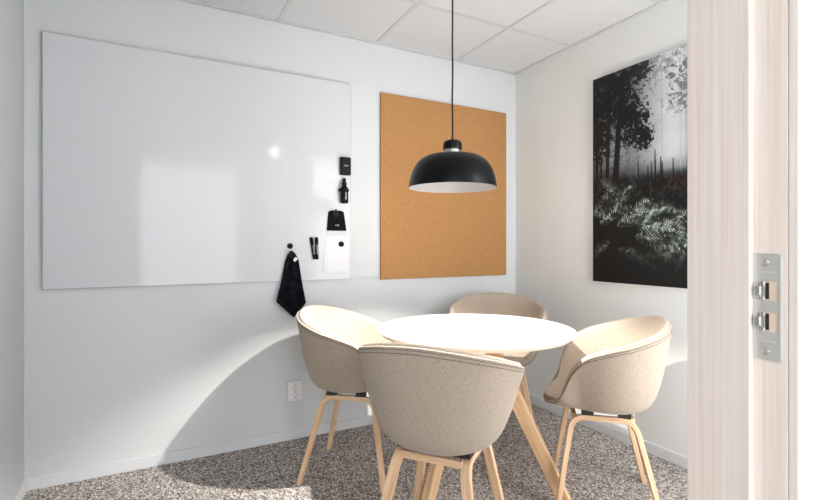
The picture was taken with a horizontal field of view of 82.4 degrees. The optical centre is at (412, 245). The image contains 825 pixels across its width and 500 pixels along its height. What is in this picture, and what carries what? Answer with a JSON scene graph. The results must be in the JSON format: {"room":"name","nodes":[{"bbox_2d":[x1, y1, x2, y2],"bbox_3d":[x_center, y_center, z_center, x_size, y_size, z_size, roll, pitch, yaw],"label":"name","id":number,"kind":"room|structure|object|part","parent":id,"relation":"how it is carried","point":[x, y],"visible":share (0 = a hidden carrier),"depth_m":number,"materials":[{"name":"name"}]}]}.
{"room":"office","nodes":[
{"label":"office","id":0,"kind":"room"},
{"bbox_2d":[0,0,23,499],"bbox_3d":[-1.294,-0.132,1.131,0.120,2.500,2.251,0,0,-28],"label":"wall","id":1,"kind":"structure","parent":0,"point":[11,11],"depth_m":1.95,"materials":[{"name":"grey paint"}]},
{"bbox_2d":[12,479,26,499],"bbox_3d":[-1.233,1.089,1.157,0.012,0.058,2.236,0,0,-28],"label":"baseboard","id":2,"kind":"structure","parent":1,"relation":"attached to","point":[22,490],"depth_m":2.07,"materials":[{"name":"white"}]},
{"bbox_2d":[27,0,514,477],"bbox_3d":[-0.530,-0.132,2.884,3.120,2.500,0.120,0,0,-28],"label":"wall","id":3,"kind":"structure","parent":0,"point":[114,374],"depth_m":2.50,"materials":[{"name":"grey paint"}]},
{"bbox_2d":[24,0,26,478],"bbox_3d":[-1.766,-0.107,2.150,0.008,2.335,0.008,0,0,-28],"label":"trim","id":4,"kind":"structure","parent":3,"relation":"attached to","point":[25,1],"depth_m":2.15,"materials":[{"name":"white"}]},
{"bbox_2d":[42,31,350,289],"bbox_3d":[-1.045,-0.394,2.530,1.507,1.192,0.017,0,0,-28],"label":"whiteboard","id":5,"kind":"object","parent":3,"relation":"attached to","point":[159,168],"visible":1,"depth_m":2.43,"materials":[{"name":"grey ceramic"}]},
{"bbox_2d":[287,243,292,248],"bbox_3d":[-0.702,0.000,2.699,0.033,0.033,0.008,0,0,-28],"label":"magnet","id":6,"kind":"object","parent":5,"relation":"attached to","point":[290,245],"visible":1,"depth_m":2.70,"materials":[{"name":"black plastic"}]},
{"bbox_2d":[277,251,305,316],"bbox_3d":[-0.690,0.217,2.689,0.168,0.379,0.035,0,0,-28],"label":"cleaning cloth","id":7,"kind":"object","parent":5,"relation":"hanging from","point":[291,297],"visible":0.98,"depth_m":2.68,"materials":[{"name":"black fabric"}]},
{"bbox_2d":[310,237,315,259],"bbox_3d":[-0.583,0.014,2.756,0.037,0.132,0.022,0,0,-28],"label":"marker","id":8,"kind":"object","parent":5,"relation":"attached to","point":[311,238],"visible":1,"depth_m":2.75,"materials":[{"name":"black plastic"}]},
{"bbox_2d":[315,237,318,258],"bbox_3d":[-0.562,0.013,2.767,0.020,0.132,0.022,-2,1,-28],"label":"marker","id":9,"kind":"object","parent":5,"relation":"attached to","point":[316,238],"visible":1,"depth_m":2.76,"materials":[{"name":"black plastic"}]},
{"bbox_2d":[323,239,348,271],"bbox_3d":[-0.457,0.058,2.830,0.168,0.196,0.005,0,0,-28],"label":"paper sheet","id":10,"kind":"object","parent":5,"relation":"attached to","point":[336,257],"visible":1,"depth_m":2.83,"materials":[{"name":"white paper"}]},
{"bbox_2d":[327,210,345,230],"bbox_3d":[-0.454,-0.152,2.826,0.118,0.121,0.018,0,0,-28],"label":"pouch","id":11,"kind":"object","parent":5,"relation":"attached to","point":[334,223],"visible":1,"depth_m":2.82,"materials":[{"name":"black fabric"}]},
{"bbox_2d":[333,209,338,216],"bbox_3d":[-0.457,-0.197,2.815,0.035,0.048,0.012,0,0,-28],"label":"magnet","id":12,"kind":"object","parent":11,"relation":"attached to","point":[335,213],"visible":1,"depth_m":2.81,"materials":[{"name":"black plastic"}]},
{"bbox_2d":[326,236,347,238],"bbox_3d":[-0.454,0.044,2.836,0.144,0.204,0.001,0,0,-28],"label":"paper sheet","id":13,"kind":"object","parent":5,"relation":"attached to","point":[327,237],"visible":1,"depth_m":2.83,"materials":[{"name":"white paper"}]},
{"bbox_2d":[338,178,348,203],"bbox_3d":[-0.410,-0.332,2.831,0.061,0.150,0.050,0,0,-28],"label":"bottle","id":14,"kind":"object","parent":5,"relation":"attached to","point":[343,190],"visible":1,"depth_m":2.81,"materials":[{"name":"black plastic"}]},
{"bbox_2d":[340,157,350,175],"bbox_3d":[-0.406,-0.482,2.846,0.068,0.110,0.028,0,0,-28],"label":"eraser","id":15,"kind":"object","parent":5,"relation":"attached to","point":[345,162],"visible":1,"depth_m":2.83,"materials":[{"name":"black plastic"}]},
{"bbox_2d":[26,415,372,490],"bbox_3d":[-0.499,1.089,2.826,2.880,0.058,0.012,0,0,-28],"label":"baseboard","id":16,"kind":"structure","parent":3,"relation":"attached to","point":[74,475],"depth_m":2.44,"materials":[{"name":"white"}]},
{"bbox_2d":[287,379,302,400],"bbox_3d":[-0.678,0.833,2.718,0.088,0.110,0.032,0,0,-28],"label":"wall socket","id":17,"kind":"object","parent":3,"relation":"attached to","point":[295,387],"visible":1,"depth_m":2.71,"materials":[{"name":"white plastic"}]},
{"bbox_2d":[292,391,298,397],"bbox_3d":[-0.672,0.855,2.705,0.039,0.039,0.001,0,0,-28],"label":"outlet","id":18,"kind":"object","parent":17,"relation":"attached to","point":[295,394],"depth_m":2.71,"materials":[{"name":"white plastic"}]},
{"bbox_2d":[292,383,298,389],"bbox_3d":[-0.672,0.809,2.705,0.039,0.039,0.001,0,0,-28],"label":"outlet","id":19,"kind":"object","parent":17,"relation":"attached to","point":[295,386],"depth_m":2.71,"materials":[{"name":"white plastic"}]},
{"bbox_2d":[380,92,505,279],"bbox_3d":[0.239,-0.380,3.217,1.006,1.184,0.018,0,0,-28],"label":"cork board","id":20,"kind":"object","parent":3,"relation":"attached to","point":[423,234],"visible":0.97,"depth_m":3.16,"materials":[{"name":"brown"}]},
{"bbox_2d":[23,403,686,499],"bbox_3d":[0.268,1.168,0.559,6.040,0.100,4.973,0,0,-28],"label":"floor","id":21,"kind":"structure","parent":0,"point":[600,466],"depth_m":2.29,"materials":[{"name":"carpet"}]},
{"bbox_2d":[296,305,396,493],"bbox_3d":[-0.302,0.713,2.372,0.524,0.809,0.602,0,0,11],"label":"armchair","id":22,"kind":"object","parent":21,"relation":"on","point":[331,337],"visible":0.66,"depth_m":2.19,"materials":[{"name":"beige fabric"}]},
{"bbox_3d":[-0.326,0.915,2.217,0.430,0.406,0.108,0,0,11],"label":"leg frame","id":23,"kind":"part","parent":22,"relation":"part of","materials":[{"name":"brown wood"}]},
{"bbox_3d":[-0.268,0.915,2.526,0.430,0.406,0.108,0,0,11],"label":"leg frame","id":24,"kind":"part","parent":22,"relation":"part of","materials":[{"name":"brown wood"}]},
{"bbox_2d":[358,342,524,499],"bbox_3d":[0.104,0.713,1.706,0.602,0.809,0.524,0,0,24],"label":"armchair","id":25,"kind":"object","parent":21,"relation":"on","point":[435,403],"visible":1,"depth_m":1.50,"materials":[{"name":"beige fabric"}]},
{"bbox_3d":[-0.037,0.915,1.775,0.108,0.406,0.430,0,0,24],"label":"leg frame","id":26,"kind":"part","parent":25,"relation":"part of","materials":[{"name":"brown wood"}]},
{"bbox_3d":[0.249,0.915,1.646,0.108,0.406,0.430,0,0,24],"label":"leg frame","id":27,"kind":"part","parent":25,"relation":"part of","materials":[{"name":"brown wood"}]},
{"bbox_2d":[378,314,576,499],"bbox_3d":[0.288,0.748,2.184,0.899,0.740,0.899,0,0,24],"label":"round table","id":28,"kind":"object","parent":21,"relation":"on","point":[493,335],"visible":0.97,"depth_m":2.05,"materials":[{"name":"white laminate"}]},
{"bbox_3d":[0.147,0.751,2.005,0.036,0.734,0.426,0,0,38],"label":"leg","id":29,"kind":"part","parent":28,"relation":"part of","materials":[{"name":"brown wood"}]},
{"bbox_3d":[0.497,0.751,2.090,0.426,0.734,0.036,0,0,24],"label":"leg","id":30,"kind":"part","parent":28,"relation":"part of","materials":[{"name":"brown wood"}]},
{"bbox_2d":[449,292,547,418],"bbox_3d":[0.524,0.713,2.896,0.602,0.809,0.524,0,0,6],"label":"armchair","id":31,"kind":"object","parent":21,"relation":"on","point":[497,303],"visible":0.3,"depth_m":3.07,"materials":[{"name":"beige fabric"}]},
{"bbox_3d":[0.680,0.915,2.874,0.108,0.406,0.430,0,0,6],"label":"leg frame","id":32,"kind":"part","parent":31,"relation":"part of","materials":[{"name":"brown wood"}]},
{"bbox_2d":[544,316,672,499],"bbox_3d":[0.851,0.713,2.091,0.524,0.809,0.602,0,0,15],"label":"armchair","id":33,"kind":"object","parent":21,"relation":"on","point":[617,367],"visible":0.98,"depth_m":1.91,"materials":[{"name":"beige fabric"}]},
{"bbox_3d":[0.887,0.915,2.244,0.430,0.406,0.108,0,0,15],"label":"leg frame","id":34,"kind":"part","parent":33,"relation":"part of","materials":[{"name":"brown wood"}]},
{"bbox_3d":[0.805,0.915,1.941,0.430,0.406,0.108,0,0,15],"label":"leg frame","id":35,"kind":"part","parent":33,"relation":"part of","materials":[{"name":"brown wood"}]},
{"bbox_2d":[192,0,661,71],"bbox_3d":[0.268,-1.332,0.559,6.040,0.100,4.973,0,0,-28],"label":"ceiling","id":36,"kind":"structure","parent":0,"point":[427,30],"depth_m":2.68,"materials":[{"name":"grey tile"}]},
{"bbox_2d":[177,0,669,74],"bbox_3d":[0.029,-1.280,1.839,2.880,0.009,2.249,0,0,-28],"label":"trim","id":37,"kind":"structure","parent":36,"relation":"attached to","point":[420,2],"depth_m":2.74,"materials":[{"name":"grey metal"}]},
{"bbox_2d":[409,0,496,192],"bbox_3d":[0.168,-0.761,1.983,0.370,1.033,0.370,0,0,-28],"label":"pendant lamp","id":38,"kind":"object","parent":36,"relation":"hanging from","point":[453,170],"visible":1,"depth_m":1.86,"materials":[{"name":"black metal"}]},
{"bbox_3d":[0.168,-0.851,1.983,0.007,0.803,0.011,0,0,31],"label":"cord","id":39,"kind":"part","parent":38,"relation":"part of","materials":[{"name":"black plastic"}]},
{"bbox_3d":[0.168,-0.316,1.983,0.370,0.143,0.370,0,0,-28],"label":"lamp shade","id":40,"kind":"part","parent":38,"relation":"part of","materials":[{"name":"black paint"}]},
{"bbox_2d":[515,0,686,456],"bbox_3d":[1.352,-0.132,2.546,0.120,2.500,2.251,0,0,-28],"label":"wall","id":41,"kind":"structure","parent":0,"point":[554,96],"depth_m":3.00,"materials":[{"name":"white paint"}]},
{"bbox_2d":[529,394,686,468],"bbox_3d":[1.296,1.089,2.511,0.012,0.058,2.236,0,0,-28],"label":"baseboard","id":42,"kind":"structure","parent":41,"relation":"attached to","point":[670,456],"depth_m":2.72,"materials":[{"name":"white paint"}]},
{"bbox_2d":[593,44,686,288],"bbox_3d":[1.291,-0.395,2.500,0.030,1.215,0.800,0,0,-28],"label":"picture","id":43,"kind":"object","parent":41,"relation":"attached to","point":[640,109],"visible":0.75,"depth_m":2.56,"materials":[{"name":"black fabric"}]},
{"bbox_2d":[808,0,824,499],"bbox_3d":[0.248,-0.107,0.596,5.800,2.450,0.151,0,0,-28],"label":"wall","id":44,"kind":"structure","parent":0,"point":[816,8],"depth_m":0.70,"materials":[{"name":"grey paint"}]},
{"bbox_2d":[687,0,807,499],"bbox_3d":[0.085,0.078,0.509,1.032,2.080,0.153,0,0,-28],"label":"door frame","id":45,"kind":"structure","parent":44,"relation":"in","point":[747,60],"depth_m":0.72,"materials":[{"name":"brown wood"}]},
{"bbox_3d":[0.529,0.091,0.704,0.002,0.159,0.037,0,0,-28],"label":"plate","id":46,"kind":"part","parent":45,"relation":"part of","materials":[{"name":"silver metal"}]}
]}

